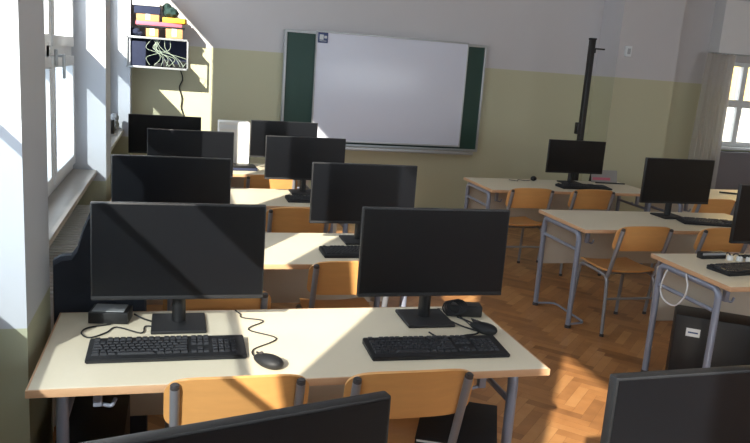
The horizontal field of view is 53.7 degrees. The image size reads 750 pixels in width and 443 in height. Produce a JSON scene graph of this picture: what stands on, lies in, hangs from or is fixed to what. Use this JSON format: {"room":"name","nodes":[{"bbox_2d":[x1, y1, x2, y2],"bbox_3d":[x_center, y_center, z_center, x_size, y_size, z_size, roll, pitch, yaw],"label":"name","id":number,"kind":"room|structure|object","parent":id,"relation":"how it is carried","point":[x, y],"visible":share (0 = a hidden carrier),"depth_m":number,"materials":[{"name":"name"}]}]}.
{"room":"computer lab","nodes":[
{"label":"computer lab","id":0,"kind":"room"},
{"bbox_2d":[0,0,131,442],"bbox_3d":[-1.107,-0.561,1.802,0.390,3.400,11.000,1,12,-15],"label":"wall","id":1,"kind":"structure","parent":0,"point":[102,78],"depth_m":2.24,"materials":[{"name":"paint"}]},
{"bbox_2d":[44,0,74,196],"bbox_3d":[-1.490,-1.197,3.270,0.140,2.280,2.160,1,12,-15],"label":"window","id":2,"kind":"structure","parent":1,"relation":"in","point":[57,47],"depth_m":4.04,"materials":[{"name":"glass"}]},
{"bbox_2d":[48,169,96,246],"bbox_3d":[-1.535,-0.070,3.519,0.195,0.030,2.156,1,12,-15],"label":"window sill","id":3,"kind":"structure","parent":1,"relation":"attached to","point":[63,200],"depth_m":3.69,"materials":[{"name":"stone"}]},
{"bbox_2d":[111,129,123,150],"bbox_3d":[-2.166,-0.615,5.876,0.195,0.030,2.156,1,12,-15],"label":"trim","id":4,"kind":"structure","parent":1,"relation":"attached to","point":[115,137],"depth_m":6.29,"materials":[{"name":"stone"}]},
{"bbox_2d":[111,120,113,133],"bbox_3d":[-2.298,-0.827,6.460,0.050,0.120,0.050,1,12,-15],"label":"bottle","id":5,"kind":"object","parent":4,"relation":"on","point":[112,121],"visible":0.56,"depth_m":6.44,"materials":[{"name":"black plastic"}]},
{"bbox_2d":[111,112,118,130],"bbox_3d":[-2.365,-0.902,6.699,0.105,0.168,0.199,1,12,-15],"label":"crumpled bag","id":6,"kind":"object","parent":4,"relation":"on","point":[114,116],"visible":0.66,"depth_m":6.68,"materials":[{"name":"white plastic"}]},
{"bbox_2d":[53,222,749,442],"bbox_3d":[3.126,1.146,3.409,9.350,0.001,11.150,1,12,-15],"label":"floor","id":7,"kind":"structure","parent":0,"point":[566,405],"depth_m":4.71,"materials":[{"name":"brown wood"}]},
{"bbox_2d":[49,205,89,431],"bbox_3d":[-1.526,0.415,3.677,0.130,0.660,1.981,1,12,-15],"label":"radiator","id":8,"kind":"object","parent":7,"relation":"on","point":[67,239],"visible":0.12,"depth_m":3.62,"materials":[{"name":"grey metal"}]},
{"bbox_2d":[55,394,129,442],"bbox_3d":[-0.916,0.850,2.415,0.200,0.420,0.416,1,12,-15],"label":"computer tower","id":9,"kind":"object","parent":7,"relation":"on","point":[87,422],"visible":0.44,"depth_m":2.40,"materials":[{"name":"black plastic"}]},
{"bbox_2d":[53,213,147,433],"bbox_3d":[-0.993,0.461,2.702,0.320,1.050,0.075,1,12,-15],"label":"partition panel","id":10,"kind":"object","parent":7,"relation":"on","point":[71,271],"visible":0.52,"depth_m":2.59,"materials":[{"name":"plastic"}]},
{"bbox_2d":[163,291,270,427],"bbox_3d":[-0.668,0.563,3.067,0.402,0.745,0.505,1,12,-15],"label":"chair","id":11,"kind":"object","parent":7,"relation":"on","point":[264,302],"visible":0.11,"depth_m":2.79,"materials":[{"name":"brown wood"}]},
{"bbox_2d":[110,188,347,232],"bbox_3d":[-0.943,0.164,4.999,1.560,0.684,0.630,1,12,-15],"label":"school desk","id":12,"kind":"object","parent":7,"relation":"on","point":[272,198],"visible":0.02,"depth_m":4.93,"materials":[{"name":"beige laminate"}]},
{"bbox_2d":[147,128,233,177],"bbox_3d":[-1.233,-0.408,4.954,0.555,0.411,0.180,1,12,-15],"label":"monitor","id":13,"kind":"object","parent":12,"relation":"on","point":[160,142],"visible":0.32,"depth_m":4.88,"materials":[{"name":"black plastic"}]},
{"bbox_2d":[285,194,309,202],"bbox_3d":[-0.358,-0.150,4.961,0.472,0.028,0.152,1,12,-15],"label":"keyboard","id":14,"kind":"object","parent":12,"relation":"on","point":[290,198],"visible":0.28,"depth_m":4.88,"materials":[{"name":"black plastic"}]},
{"bbox_2d":[264,135,345,194],"bbox_3d":[-0.495,-0.395,5.175,0.555,0.398,0.180,1,12,-15],"label":"monitor","id":15,"kind":"object","parent":12,"relation":"on","point":[286,157],"visible":0.73,"depth_m":5.11,"materials":[{"name":"black plastic"}]},
{"bbox_2d":[163,374,308,426],"bbox_3d":[-0.457,0.733,2.335,0.402,0.745,0.505,1,12,-15],"label":"chair","id":16,"kind":"object","parent":7,"relation":"on","point":[197,399],"visible":0.58,"depth_m":2.05,"materials":[{"name":"brown wood"}]},
{"bbox_2d":[244,174,297,188],"bbox_3d":[-0.857,-0.040,5.842,0.402,0.745,0.505,1,12,-15],"label":"chair","id":17,"kind":"object","parent":7,"relation":"on","point":[257,181],"visible":0.19,"depth_m":5.55,"materials":[{"name":"brown wood"}]},
{"bbox_2d":[231,163,310,189],"bbox_3d":[-1.260,-0.111,6.187,1.560,0.684,0.630,1,12,-15],"label":"school desk","id":18,"kind":"object","parent":7,"relation":"on","point":[237,181],"visible":0.02,"depth_m":6.37,"materials":[{"name":"beige laminate"}]},
{"bbox_2d":[128,114,200,152],"bbox_3d":[-1.681,-0.647,5.934,0.555,0.409,0.180,1,12,-15],"label":"monitor","id":19,"kind":"object","parent":18,"relation":"on","point":[138,124],"visible":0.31,"depth_m":5.84,"materials":[{"name":"black plastic"}]},
{"bbox_2d":[217,120,250,163],"bbox_3d":[-1.183,-0.651,6.204,0.264,0.375,0.182,1,12,-15],"label":"case","id":20,"kind":"object","parent":18,"relation":"on","point":[241,129],"visible":0.55,"depth_m":6.12,"materials":[{"name":"plastic"}]},
{"bbox_2d":[233,166,257,170],"bbox_3d":[-1.120,-0.437,6.070,0.300,0.022,0.140,1,12,-15],"label":"closed laptop","id":21,"kind":"object","parent":18,"relation":"on","point":[255,168],"visible":0.52,"depth_m":6.02,"materials":[{"name":"grey plastic"}]},
{"bbox_2d":[233,163,254,167],"bbox_3d":[-1.124,-0.458,6.064,0.270,0.020,0.120,0,13,-19],"label":"binder","id":22,"kind":"object","parent":21,"relation":"on","point":[235,165],"visible":0.56,"depth_m":6.04,"materials":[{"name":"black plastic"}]},
{"bbox_2d":[250,120,317,157],"bbox_3d":[-0.770,-0.637,6.202,0.555,0.407,0.180,1,12,-15],"label":"monitor","id":23,"kind":"object","parent":18,"relation":"on","point":[259,129],"visible":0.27,"depth_m":6.11,"materials":[{"name":"black plastic"}]},
{"bbox_2d":[147,232,406,306],"bbox_3d":[-0.602,0.459,3.727,1.560,0.684,0.630,1,12,-15],"label":"school desk","id":24,"kind":"object","parent":7,"relation":"on","point":[288,257],"visible":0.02,"depth_m":3.88,"materials":[{"name":"beige laminate"}]},
{"bbox_2d":[111,154,230,203],"bbox_3d":[-0.995,-0.115,3.632,0.555,0.420,0.180,1,12,-15],"label":"monitor","id":25,"kind":"object","parent":24,"relation":"on","point":[134,178],"visible":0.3,"depth_m":3.56,"materials":[{"name":"black plastic"}]},
{"bbox_2d":[319,245,359,257],"bbox_3d":[-0.032,0.149,3.664,0.472,0.028,0.152,1,12,-15],"label":"keyboard","id":26,"kind":"object","parent":24,"relation":"on","point":[336,251],"visible":0.49,"depth_m":3.60,"materials":[{"name":"black plastic"}]},
{"bbox_2d":[309,162,417,244],"bbox_3d":[-0.071,-0.100,3.882,0.555,0.418,0.180,1,12,-15],"label":"monitor","id":27,"kind":"object","parent":24,"relation":"on","point":[339,191],"visible":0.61,"depth_m":3.81,"materials":[{"name":"black plastic"}]},
{"bbox_2d":[25,306,549,442],"bbox_3d":[-0.289,0.730,2.558,1.560,0.684,0.630,1,12,-15],"label":"school desk","id":28,"kind":"object","parent":7,"relation":"on","point":[323,346],"visible":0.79,"depth_m":2.40,"materials":[{"name":"beige laminate"}]},
{"bbox_2d":[88,304,132,323],"bbox_3d":[-0.906,0.316,2.541,0.130,0.043,0.090,3,12,-7],"label":"box","id":29,"kind":"object","parent":28,"relation":"on","point":[99,313],"visible":1,"depth_m":2.50,"materials":[{"name":"black plastic"}]},
{"bbox_2d":[80,323,150,337],"bbox_3d":[-0.853,0.357,2.453,0.229,0.004,0.112,-2,13,-26],"label":"cable","id":30,"kind":"object","parent":28,"relation":"on","point":[110,323],"visible":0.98,"depth_m":2.45,"materials":[{"name":"black plastic"}]},
{"bbox_2d":[134,313,151,321],"bbox_3d":[-0.799,0.333,2.562,0.086,0.016,0.010,10,13,24],"label":"cable","id":31,"kind":"object","parent":28,"relation":"on","point":[134,313],"visible":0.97,"depth_m":2.56,"materials":[{"name":"black plastic"}]},
{"bbox_2d":[85,335,246,363],"bbox_3d":[-0.643,0.393,2.306,0.472,0.028,0.152,1,12,-15],"label":"keyboard","id":32,"kind":"object","parent":28,"relation":"on","point":[193,347],"visible":1,"depth_m":2.28,"materials":[{"name":"black plastic"}]},
{"bbox_2d":[90,201,265,334],"bbox_3d":[-0.658,0.143,2.498,0.555,0.433,0.180,1,12,-15],"label":"monitor","id":33,"kind":"object","parent":28,"relation":"on","point":[178,252],"visible":1,"depth_m":2.44,"materials":[{"name":"black plastic"}]},
{"bbox_2d":[235,310,276,355],"bbox_3d":[-0.396,0.372,2.518,0.104,0.012,0.462,0,13,-18],"label":"cable","id":34,"kind":"object","parent":28,"relation":"on","point":[235,310],"visible":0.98,"depth_m":2.52,"materials":[{"name":"black plastic"}]},
{"bbox_2d":[253,351,283,369],"bbox_3d":[-0.325,0.422,2.254,0.112,0.038,0.062,12,14,34],"label":"computer mouse","id":35,"kind":"object","parent":28,"relation":"on","point":[266,360],"visible":1,"depth_m":2.23,"materials":[{"name":"black plastic"}]},
{"bbox_2d":[356,207,509,327],"bbox_3d":[0.201,0.156,2.731,0.555,0.433,0.180,1,12,-15],"label":"monitor","id":36,"kind":"object","parent":28,"relation":"on","point":[424,253],"visible":1,"depth_m":2.67,"materials":[{"name":"black plastic"}]},
{"bbox_2d":[362,335,509,360],"bbox_3d":[0.204,0.418,2.474,0.472,0.028,0.152,1,12,-14],"label":"keyboard","id":37,"kind":"object","parent":28,"relation":"on","point":[433,347],"visible":1,"depth_m":2.45,"materials":[{"name":"black plastic"}]},
{"bbox_2d":[428,316,478,335],"bbox_3d":[0.303,0.391,2.678,0.138,0.010,0.236,12,14,33],"label":"cable","id":38,"kind":"object","parent":28,"relation":"on","point":[457,316],"visible":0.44,"depth_m":2.65,"materials":[{"name":"black plastic"}]},
{"bbox_2d":[442,299,481,317],"bbox_3d":[0.332,0.327,2.849,0.157,0.069,0.074,3,12,-3],"label":"power adapter","id":39,"kind":"object","parent":28,"relation":"on","point":[455,307],"visible":1,"depth_m":2.83,"materials":[{"name":"black plastic"}]},
{"bbox_2d":[452,318,480,330],"bbox_3d":[0.366,0.382,2.743,0.167,0.007,0.099,15,16,41],"label":"cable","id":40,"kind":"object","parent":28,"relation":"on","point":[471,318],"visible":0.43,"depth_m":2.73,"materials":[{"name":"black plastic"}]},
{"bbox_2d":[470,320,496,334],"bbox_3d":[0.392,0.383,2.681,0.112,0.038,0.062,14,15,38],"label":"computer mouse","id":41,"kind":"object","parent":28,"relation":"on","point":[485,328],"visible":0.98,"depth_m":2.66,"materials":[{"name":"black plastic"}]},
{"bbox_2d":[265,207,330,232],"bbox_3d":[-0.530,0.227,4.697,0.402,0.745,0.505,1,12,-15],"label":"chair","id":42,"kind":"object","parent":7,"relation":"on","point":[281,219],"visible":0.23,"depth_m":4.42,"materials":[{"name":"brown wood"}]},
{"bbox_2d":[295,261,388,308],"bbox_3d":[-0.174,0.485,3.600,0.402,0.745,0.505,1,12,-15],"label":"chair","id":43,"kind":"object","parent":7,"relation":"on","point":[326,277],"visible":0.34,"depth_m":3.33,"materials":[{"name":"brown wood"}]},
{"bbox_2d":[343,369,473,442],"bbox_3d":[0.033,0.743,2.458,0.402,0.745,0.505,1,12,-15],"label":"chair","id":44,"kind":"object","parent":7,"relation":"on","point":[415,394],"visible":0.58,"depth_m":2.20,"materials":[{"name":"brown wood"}]},
{"bbox_2d":[414,402,496,442],"bbox_3d":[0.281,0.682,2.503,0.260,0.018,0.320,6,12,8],"label":"computer tower","id":45,"kind":"object","parent":7,"relation":"on","point":[479,422],"visible":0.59,"depth_m":2.46,"materials":[{"name":"plastic"}]},
{"bbox_2d":[505,188,554,276],"bbox_3d":[1.161,0.048,6.115,0.402,0.745,0.505,1,12,-15],"label":"chair","id":46,"kind":"object","parent":7,"relation":"on","point":[537,198],"visible":0.72,"depth_m":5.87,"materials":[{"name":"brown wood"}]},
{"bbox_2d":[463,177,651,263],"bbox_3d":[1.593,0.019,6.546,1.562,0.684,0.630,1,12,-15],"label":"school desk","id":47,"kind":"object","parent":7,"relation":"on","point":[481,193],"visible":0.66,"depth_m":6.58,"materials":[{"name":"beige laminate"}]},
{"bbox_2d":[545,139,605,183],"bbox_3d":[1.768,-0.533,6.619,0.555,0.390,0.180,1,12,-15],"label":"monitor","id":48,"kind":"object","parent":47,"relation":"on","point":[570,157],"visible":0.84,"depth_m":6.56,"materials":[{"name":"black plastic"}]},
{"bbox_2d":[555,183,611,189],"bbox_3d":[1.809,-0.303,6.418,0.472,0.028,0.152,1,12,-15],"label":"keyboard","id":49,"kind":"object","parent":47,"relation":"on","point":[562,185],"visible":0.98,"depth_m":6.39,"materials":[{"name":"black plastic"}]},
{"bbox_2d":[589,170,616,182],"bbox_3d":[2.122,-0.422,6.882,0.260,0.113,0.057,2,12,-12],"label":"desk calendar","id":50,"kind":"object","parent":47,"relation":"on","point":[610,176],"visible":0.77,"depth_m":6.87,"materials":[{"name":"grey paper"}]},
{"bbox_2d":[592,177,609,180],"bbox_3d":[2.095,-0.395,6.859,0.180,0.025,0.006,2,12,-12],"label":"print","id":51,"kind":"object","parent":50,"relation":"attached to","point":[593,178],"depth_m":6.86},
{"bbox_2d":[595,182,624,184],"bbox_3d":[2.160,-0.352,6.808,0.283,0.011,0.012,3,12,-7],"label":"stick","id":52,"kind":"object","parent":47,"relation":"on","point":[595,182],"visible":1,"depth_m":6.80,"materials":[{"name":"black plastic"}]},
{"bbox_2d":[536,189,614,275],"bbox_3d":[1.696,0.052,6.281,0.402,0.745,0.505,1,12,-15],"label":"chair","id":53,"kind":"object","parent":7,"relation":"on","point":[582,198],"visible":0.44,"depth_m":6.01,"materials":[{"name":"brown wood"}]},
{"bbox_2d":[572,38,604,180],"bbox_3d":[2.110,-0.856,7.633,0.404,2.015,0.404,11,14,29],"label":"pole stand","id":54,"kind":"object","parent":7,"relation":"on","point":[579,129],"visible":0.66,"depth_m":7.52,"materials":[{"name":"black metal"}]},
{"bbox_2d":[574,226,673,336],"bbox_3d":[1.612,0.340,4.893,0.402,0.745,0.505,1,12,-15],"label":"chair","id":55,"kind":"object","parent":7,"relation":"on","point":[631,238],"visible":0.93,"depth_m":4.71,"materials":[{"name":"brown wood"}]},
{"bbox_2d":[532,209,749,328],"bbox_3d":[1.968,0.328,5.222,1.562,0.684,0.630,1,12,-15],"label":"school desk","id":56,"kind":"object","parent":7,"relation":"on","point":[567,236],"visible":0.66,"depth_m":5.25,"materials":[{"name":"beige laminate"}]},
{"bbox_2d":[639,157,714,218],"bbox_3d":[2.118,-0.241,5.274,0.555,0.424,0.180,1,12,-15],"label":"monitor","id":57,"kind":"object","parent":56,"relation":"on","point":[669,181],"visible":0.94,"depth_m":5.21,"materials":[{"name":"black plastic"}]},
{"bbox_2d":[676,216,731,226],"bbox_3d":[2.355,0.006,5.150,0.472,0.028,0.152,4,12,-1],"label":"keyboard","id":58,"kind":"object","parent":56,"relation":"on","point":[685,220],"visible":0.84,"depth_m":5.12,"materials":[{"name":"black plastic"}]},
{"bbox_2d":[644,189,737,212],"bbox_3d":[3.249,0.098,6.742,1.562,0.684,0.630,1,12,-15],"label":"school desk","id":59,"kind":"object","parent":7,"relation":"on","point":[714,193],"visible":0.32,"depth_m":6.72,"materials":[{"name":"beige laminate"}]},
{"bbox_2d":[650,199,735,271],"bbox_3d":[2.679,0.131,6.244,0.402,0.745,0.505,1,12,-15],"label":"chair","id":60,"kind":"object","parent":7,"relation":"on","point":[727,206],"visible":0.22,"depth_m":5.96,"materials":[{"name":"brown wood"}]},
{"bbox_2d":[642,228,747,313],"bbox_3d":[2.184,0.351,5.038,0.402,0.745,0.505,1,12,-15],"label":"chair","id":61,"kind":"object","parent":7,"relation":"on","point":[709,239],"visible":0.34,"depth_m":4.76,"materials":[{"name":"brown wood"}]},
{"bbox_2d":[641,253,749,371],"bbox_3d":[2.348,0.591,4.112,1.562,0.684,0.630,1,12,-15],"label":"school desk","id":62,"kind":"object","parent":7,"relation":"on","point":[712,291],"visible":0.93,"depth_m":4.08,"materials":[{"name":"beige laminate"}]},
{"bbox_2d":[660,269,688,305],"bbox_3d":[1.598,0.350,3.924,0.059,0.196,0.229,1,12,-15],"label":"cable","id":63,"kind":"object","parent":62,"relation":"hanging from","point":[682,299],"visible":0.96,"depth_m":3.91,"materials":[{"name":"white plastic"}]},
{"bbox_2d":[697,251,726,258],"bbox_3d":[1.871,0.186,4.118,0.170,0.036,0.041,0,13,-19],"label":"box","id":64,"kind":"object","parent":62,"relation":"on","point":[700,254],"visible":1,"depth_m":4.10,"materials":[{"name":"black plastic"}]},
{"bbox_2d":[706,262,749,276],"bbox_3d":[1.977,0.245,3.895,0.472,0.028,0.152,-1,13,-23],"label":"keyboard","id":65,"kind":"object","parent":62,"relation":"on","point":[741,268],"visible":1,"depth_m":3.83,"materials":[{"name":"black plastic"}]},
{"bbox_2d":[726,252,733,260],"bbox_3d":[1.963,0.190,4.120,0.037,0.039,0.072,1,12,-15],"label":"plug","id":66,"kind":"object","parent":62,"relation":"on","point":[730,257],"visible":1,"depth_m":4.09,"materials":[{"name":"plastic"}]},
{"bbox_2d":[733,253,742,261],"bbox_3d":[2.006,0.196,4.110,0.037,0.039,0.072,-4,15,-35],"label":"plug","id":67,"kind":"object","parent":62,"relation":"on","point":[739,258],"visible":0.98,"depth_m":4.09,"materials":[{"name":"plastic"}]},
{"bbox_2d":[729,184,749,258],"bbox_3d":[2.192,0.007,4.110,0.555,0.433,0.180,1,12,-15],"label":"monitor","id":68,"kind":"object","parent":62,"relation":"on","point":[740,228],"visible":0.87,"depth_m":3.99,"materials":[{"name":"black plastic"}]},
{"bbox_2d":[741,254,749,261],"bbox_3d":[2.052,0.201,4.099,0.072,0.039,0.037,12,14,34],"label":"plug","id":69,"kind":"object","parent":62,"relation":"on","point":[747,259],"visible":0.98,"depth_m":4.09,"materials":[{"name":"plastic"}]},
{"bbox_2d":[665,305,749,369],"bbox_3d":[1.833,0.708,4.043,0.416,0.410,0.202,8,13,19],"label":"computer tower","id":70,"kind":"object","parent":7,"relation":"on","point":[690,325],"visible":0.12,"depth_m":3.96,"materials":[{"name":"black plastic"}]},
{"bbox_2d":[709,150,749,189],"bbox_3d":[4.970,-0.403,9.213,1.960,0.880,0.140,1,12,-15],"label":"radiator cover","id":71,"kind":"object","parent":7,"relation":"on","point":[731,168],"visible":0.38,"depth_m":8.91,"materials":[{"name":"grey metal"}]},
{"bbox_3d":[0.036,1.011,1.342,1.560,0.684,0.630,1,12,-15],"label":"school desk","id":72,"kind":"object","parent":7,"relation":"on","visible":0},
{"bbox_2d":[81,391,390,442],"bbox_3d":[-0.256,0.474,1.074,0.555,0.433,0.180,-3,14,-29],"label":"monitor","id":73,"kind":"object","parent":72,"relation":"on","point":[363,418],"visible":1,"depth_m":1.05,"materials":[{"name":"black plastic"}]},
{"bbox_2d":[600,365,749,442],"bbox_3d":[0.643,0.466,1.420,0.555,0.433,0.180,0,13,-17],"label":"monitor","id":74,"kind":"object","parent":72,"relation":"on","point":[710,404],"visible":1,"depth_m":1.30,"materials":[{"name":"black plastic"}]},
{"bbox_2d":[132,0,749,208],"bbox_3d":[1.756,-1.720,8.239,9.550,3.400,0.200,1,12,-15],"label":"wall","id":75,"kind":"structure","parent":0,"point":[537,50],"depth_m":8.01,"materials":[{"name":"paint"}]},
{"bbox_2d":[126,35,188,70],"bbox_3d":[-2.041,-1.583,6.969,0.550,0.283,0.300,1,12,-15],"label":"wall rack","id":76,"kind":"object","parent":75,"relation":"attached to","point":[145,52],"visible":0.98,"depth_m":6.96,"materials":[{"name":"metal"}]},
{"bbox_2d":[131,27,143,35],"bbox_3d":[-2.208,-1.756,6.854,0.131,0.079,0.138,1,12,-15],"label":"camera bag","id":77,"kind":"object","parent":76,"relation":"on","point":[135,31],"visible":0.94,"depth_m":6.81,"materials":[{"name":"blue fabric"}]},
{"bbox_2d":[146,28,158,37],"bbox_3d":[-2.070,-1.755,6.895,0.110,0.076,0.191,1,12,-15],"label":"cardboard box","id":78,"kind":"object","parent":76,"relation":"on","point":[150,32],"visible":0.98,"depth_m":6.81,"materials":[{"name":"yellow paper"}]},
{"bbox_2d":[166,29,182,38],"bbox_3d":[-1.881,-1.756,6.940,0.150,0.086,0.201,1,12,-15],"label":"cardboard box","id":79,"kind":"object","parent":76,"relation":"on","point":[170,33],"visible":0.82,"depth_m":6.85,"materials":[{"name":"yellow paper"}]},
{"bbox_2d":[137,24,184,29],"bbox_3d":[-1.988,-1.807,6.899,0.420,0.016,0.200,1,12,-15],"label":"folder","id":80,"kind":"object","parent":79,"relation":"on","point":[138,25],"visible":1,"depth_m":6.81,"materials":[{"name":"black plastic"}]},
{"bbox_2d":[136,20,181,27],"bbox_3d":[-2.006,-1.833,6.889,0.410,0.035,0.200,1,12,-15],"label":"folder","id":81,"kind":"object","parent":80,"relation":"on","point":[137,21],"visible":0.87,"depth_m":6.79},
{"bbox_2d":[136,13,159,21],"bbox_3d":[-2.099,-1.883,6.852,0.200,0.063,0.161,1,12,-15],"label":"cardboard box","id":82,"kind":"object","parent":81,"relation":"on","point":[142,17],"visible":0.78,"depth_m":6.78,"materials":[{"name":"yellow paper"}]},
{"bbox_2d":[134,5,160,15],"bbox_3d":[-2.099,-1.949,6.837,0.230,0.070,0.160,1,12,-15],"label":"case","id":83,"kind":"object","parent":82,"relation":"on","point":[140,9],"visible":0.97,"depth_m":6.76,"materials":[{"name":"blue plastic"}]},
{"bbox_2d":[132,0,159,6],"bbox_3d":[-2.102,-2.033,6.816,0.240,0.100,0.180,1,12,-15],"label":"box","id":84,"kind":"object","parent":83,"relation":"on","point":[156,3],"visible":0.82,"depth_m":6.74,"materials":[{"name":"cardboard"}]},
{"bbox_2d":[162,17,186,24],"bbox_3d":[-1.867,-1.871,6.917,0.200,0.045,0.220,2,12,-10],"label":"box","id":85,"kind":"object","parent":81,"relation":"on","point":[164,19],"visible":0.9,"depth_m":6.81,"materials":[{"name":"yellow cardboard"}]},
{"bbox_2d":[163,3,178,17],"bbox_3d":[-1.898,-1.957,6.889,0.148,0.137,0.165,1,12,-15],"label":"crumpled cloth","id":86,"kind":"object","parent":85,"relation":"on","point":[169,11],"visible":0.98,"depth_m":6.84,"materials":[{"name":"green fabric"}]},
{"bbox_2d":[179,71,183,115],"bbox_3d":[-1.884,-1.240,7.250,0.070,0.464,0.023,1,12,-15],"label":"cable","id":87,"kind":"object","parent":76,"relation":"hanging from","point":[180,71],"visible":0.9,"depth_m":7.24,"materials":[{"name":"black plastic"}]},
{"bbox_2d":[280,29,486,154],"bbox_3d":[0.119,-1.309,7.661,2.150,1.157,0.185,1,12,-15],"label":"chalkboard","id":88,"kind":"object","parent":75,"relation":"attached to","point":[299,45],"visible":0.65,"depth_m":7.53,"materials":[{"name":"metal"}]},
{"bbox_2d":[311,30,468,146],"bbox_3d":[0.161,-1.347,7.660,1.620,1.096,0.036,1,12,-15],"label":"whiteboard","id":89,"kind":"object","parent":88,"relation":"attached to","point":[372,89],"visible":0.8,"depth_m":7.64,"materials":[{"name":"plastic"}]},
{"bbox_2d":[318,32,327,42],"bbox_3d":[-0.515,-1.824,7.353,0.100,0.100,0.004,1,12,-15],"label":"card","id":90,"kind":"object","parent":89,"relation":"attached to","point":[322,37],"visible":1,"depth_m":7.35,"materials":[{"name":"paper"}]},
{"bbox_2d":[319,34,326,40],"bbox_3d":[-0.512,-1.821,7.352,0.075,0.064,0.001,1,12,-15],"label":"print","id":91,"kind":"object","parent":90,"relation":"attached to","point":[322,37],"depth_m":7.35,"materials":[{"name":"paper"}]},
{"bbox_2d":[345,147,472,154],"bbox_3d":[0.151,-0.752,7.761,1.830,0.033,0.115,1,12,-15],"label":"chalk tray","id":92,"kind":"object","parent":88,"relation":"on","point":[446,150],"depth_m":7.84,"materials":[{"name":"metal"}]},
{"bbox_2d":[708,52,749,56],"bbox_3d":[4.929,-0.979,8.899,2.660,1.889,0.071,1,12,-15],"label":"curtain rod","id":93,"kind":"object","parent":75,"relation":"hanging from","point":[708,52],"visible":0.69,"depth_m":8.44,"materials":[{"name":"metal"}]},
{"bbox_2d":[708,0,749,54],"bbox_3d":[5.191,-2.219,8.841,2.620,0.590,0.180,1,12,-15],"label":"trim","id":94,"kind":"structure","parent":75,"relation":"attached to","point":[730,32],"depth_m":8.47,"materials":[{"name":"paint"}]},
{"bbox_2d":[715,62,749,150],"bbox_3d":[5.128,-1.371,9.122,2.030,1.030,0.170,1,12,-15],"label":"window","id":95,"kind":"structure","parent":75,"relation":"in","point":[738,103],"depth_m":8.94,"materials":[{"name":"white plastic"}]},
{"bbox_2d":[581,0,685,211],"bbox_3d":[2.888,-1.639,8.243,0.740,3.400,0.400,1,12,-15],"label":"wall","id":96,"kind":"structure","parent":0,"point":[630,105],"depth_m":8.10,"materials":[{"name":"paint"}]},
{"bbox_2d":[624,46,631,56],"bbox_3d":[2.709,-1.819,7.922,0.070,0.110,0.036,1,12,-15],"label":"light switch","id":97,"kind":"object","parent":96,"relation":"attached to","point":[628,49],"visible":1,"depth_m":7.91,"materials":[{"name":"white plastic"}]},
{"label":"outside","id":98,"kind":"structure","parent":0,"visible":0},
{"bbox_3d":[-2.283,-0.217,27.555,70.000,0.100,36.800,1,12,-15],"label":"ground","id":99,"kind":"structure","parent":98,"visible":0},
{"bbox_2d":[722,67,749,141],"bbox_3d":[6.403,-5.130,24.446,18.000,12.000,6.900,1,12,-15],"label":"apartment building","id":100,"kind":"structure","parent":99,"relation":"on","point":[743,135],"depth_m":23.48,"materials":[{"name":"metal"}]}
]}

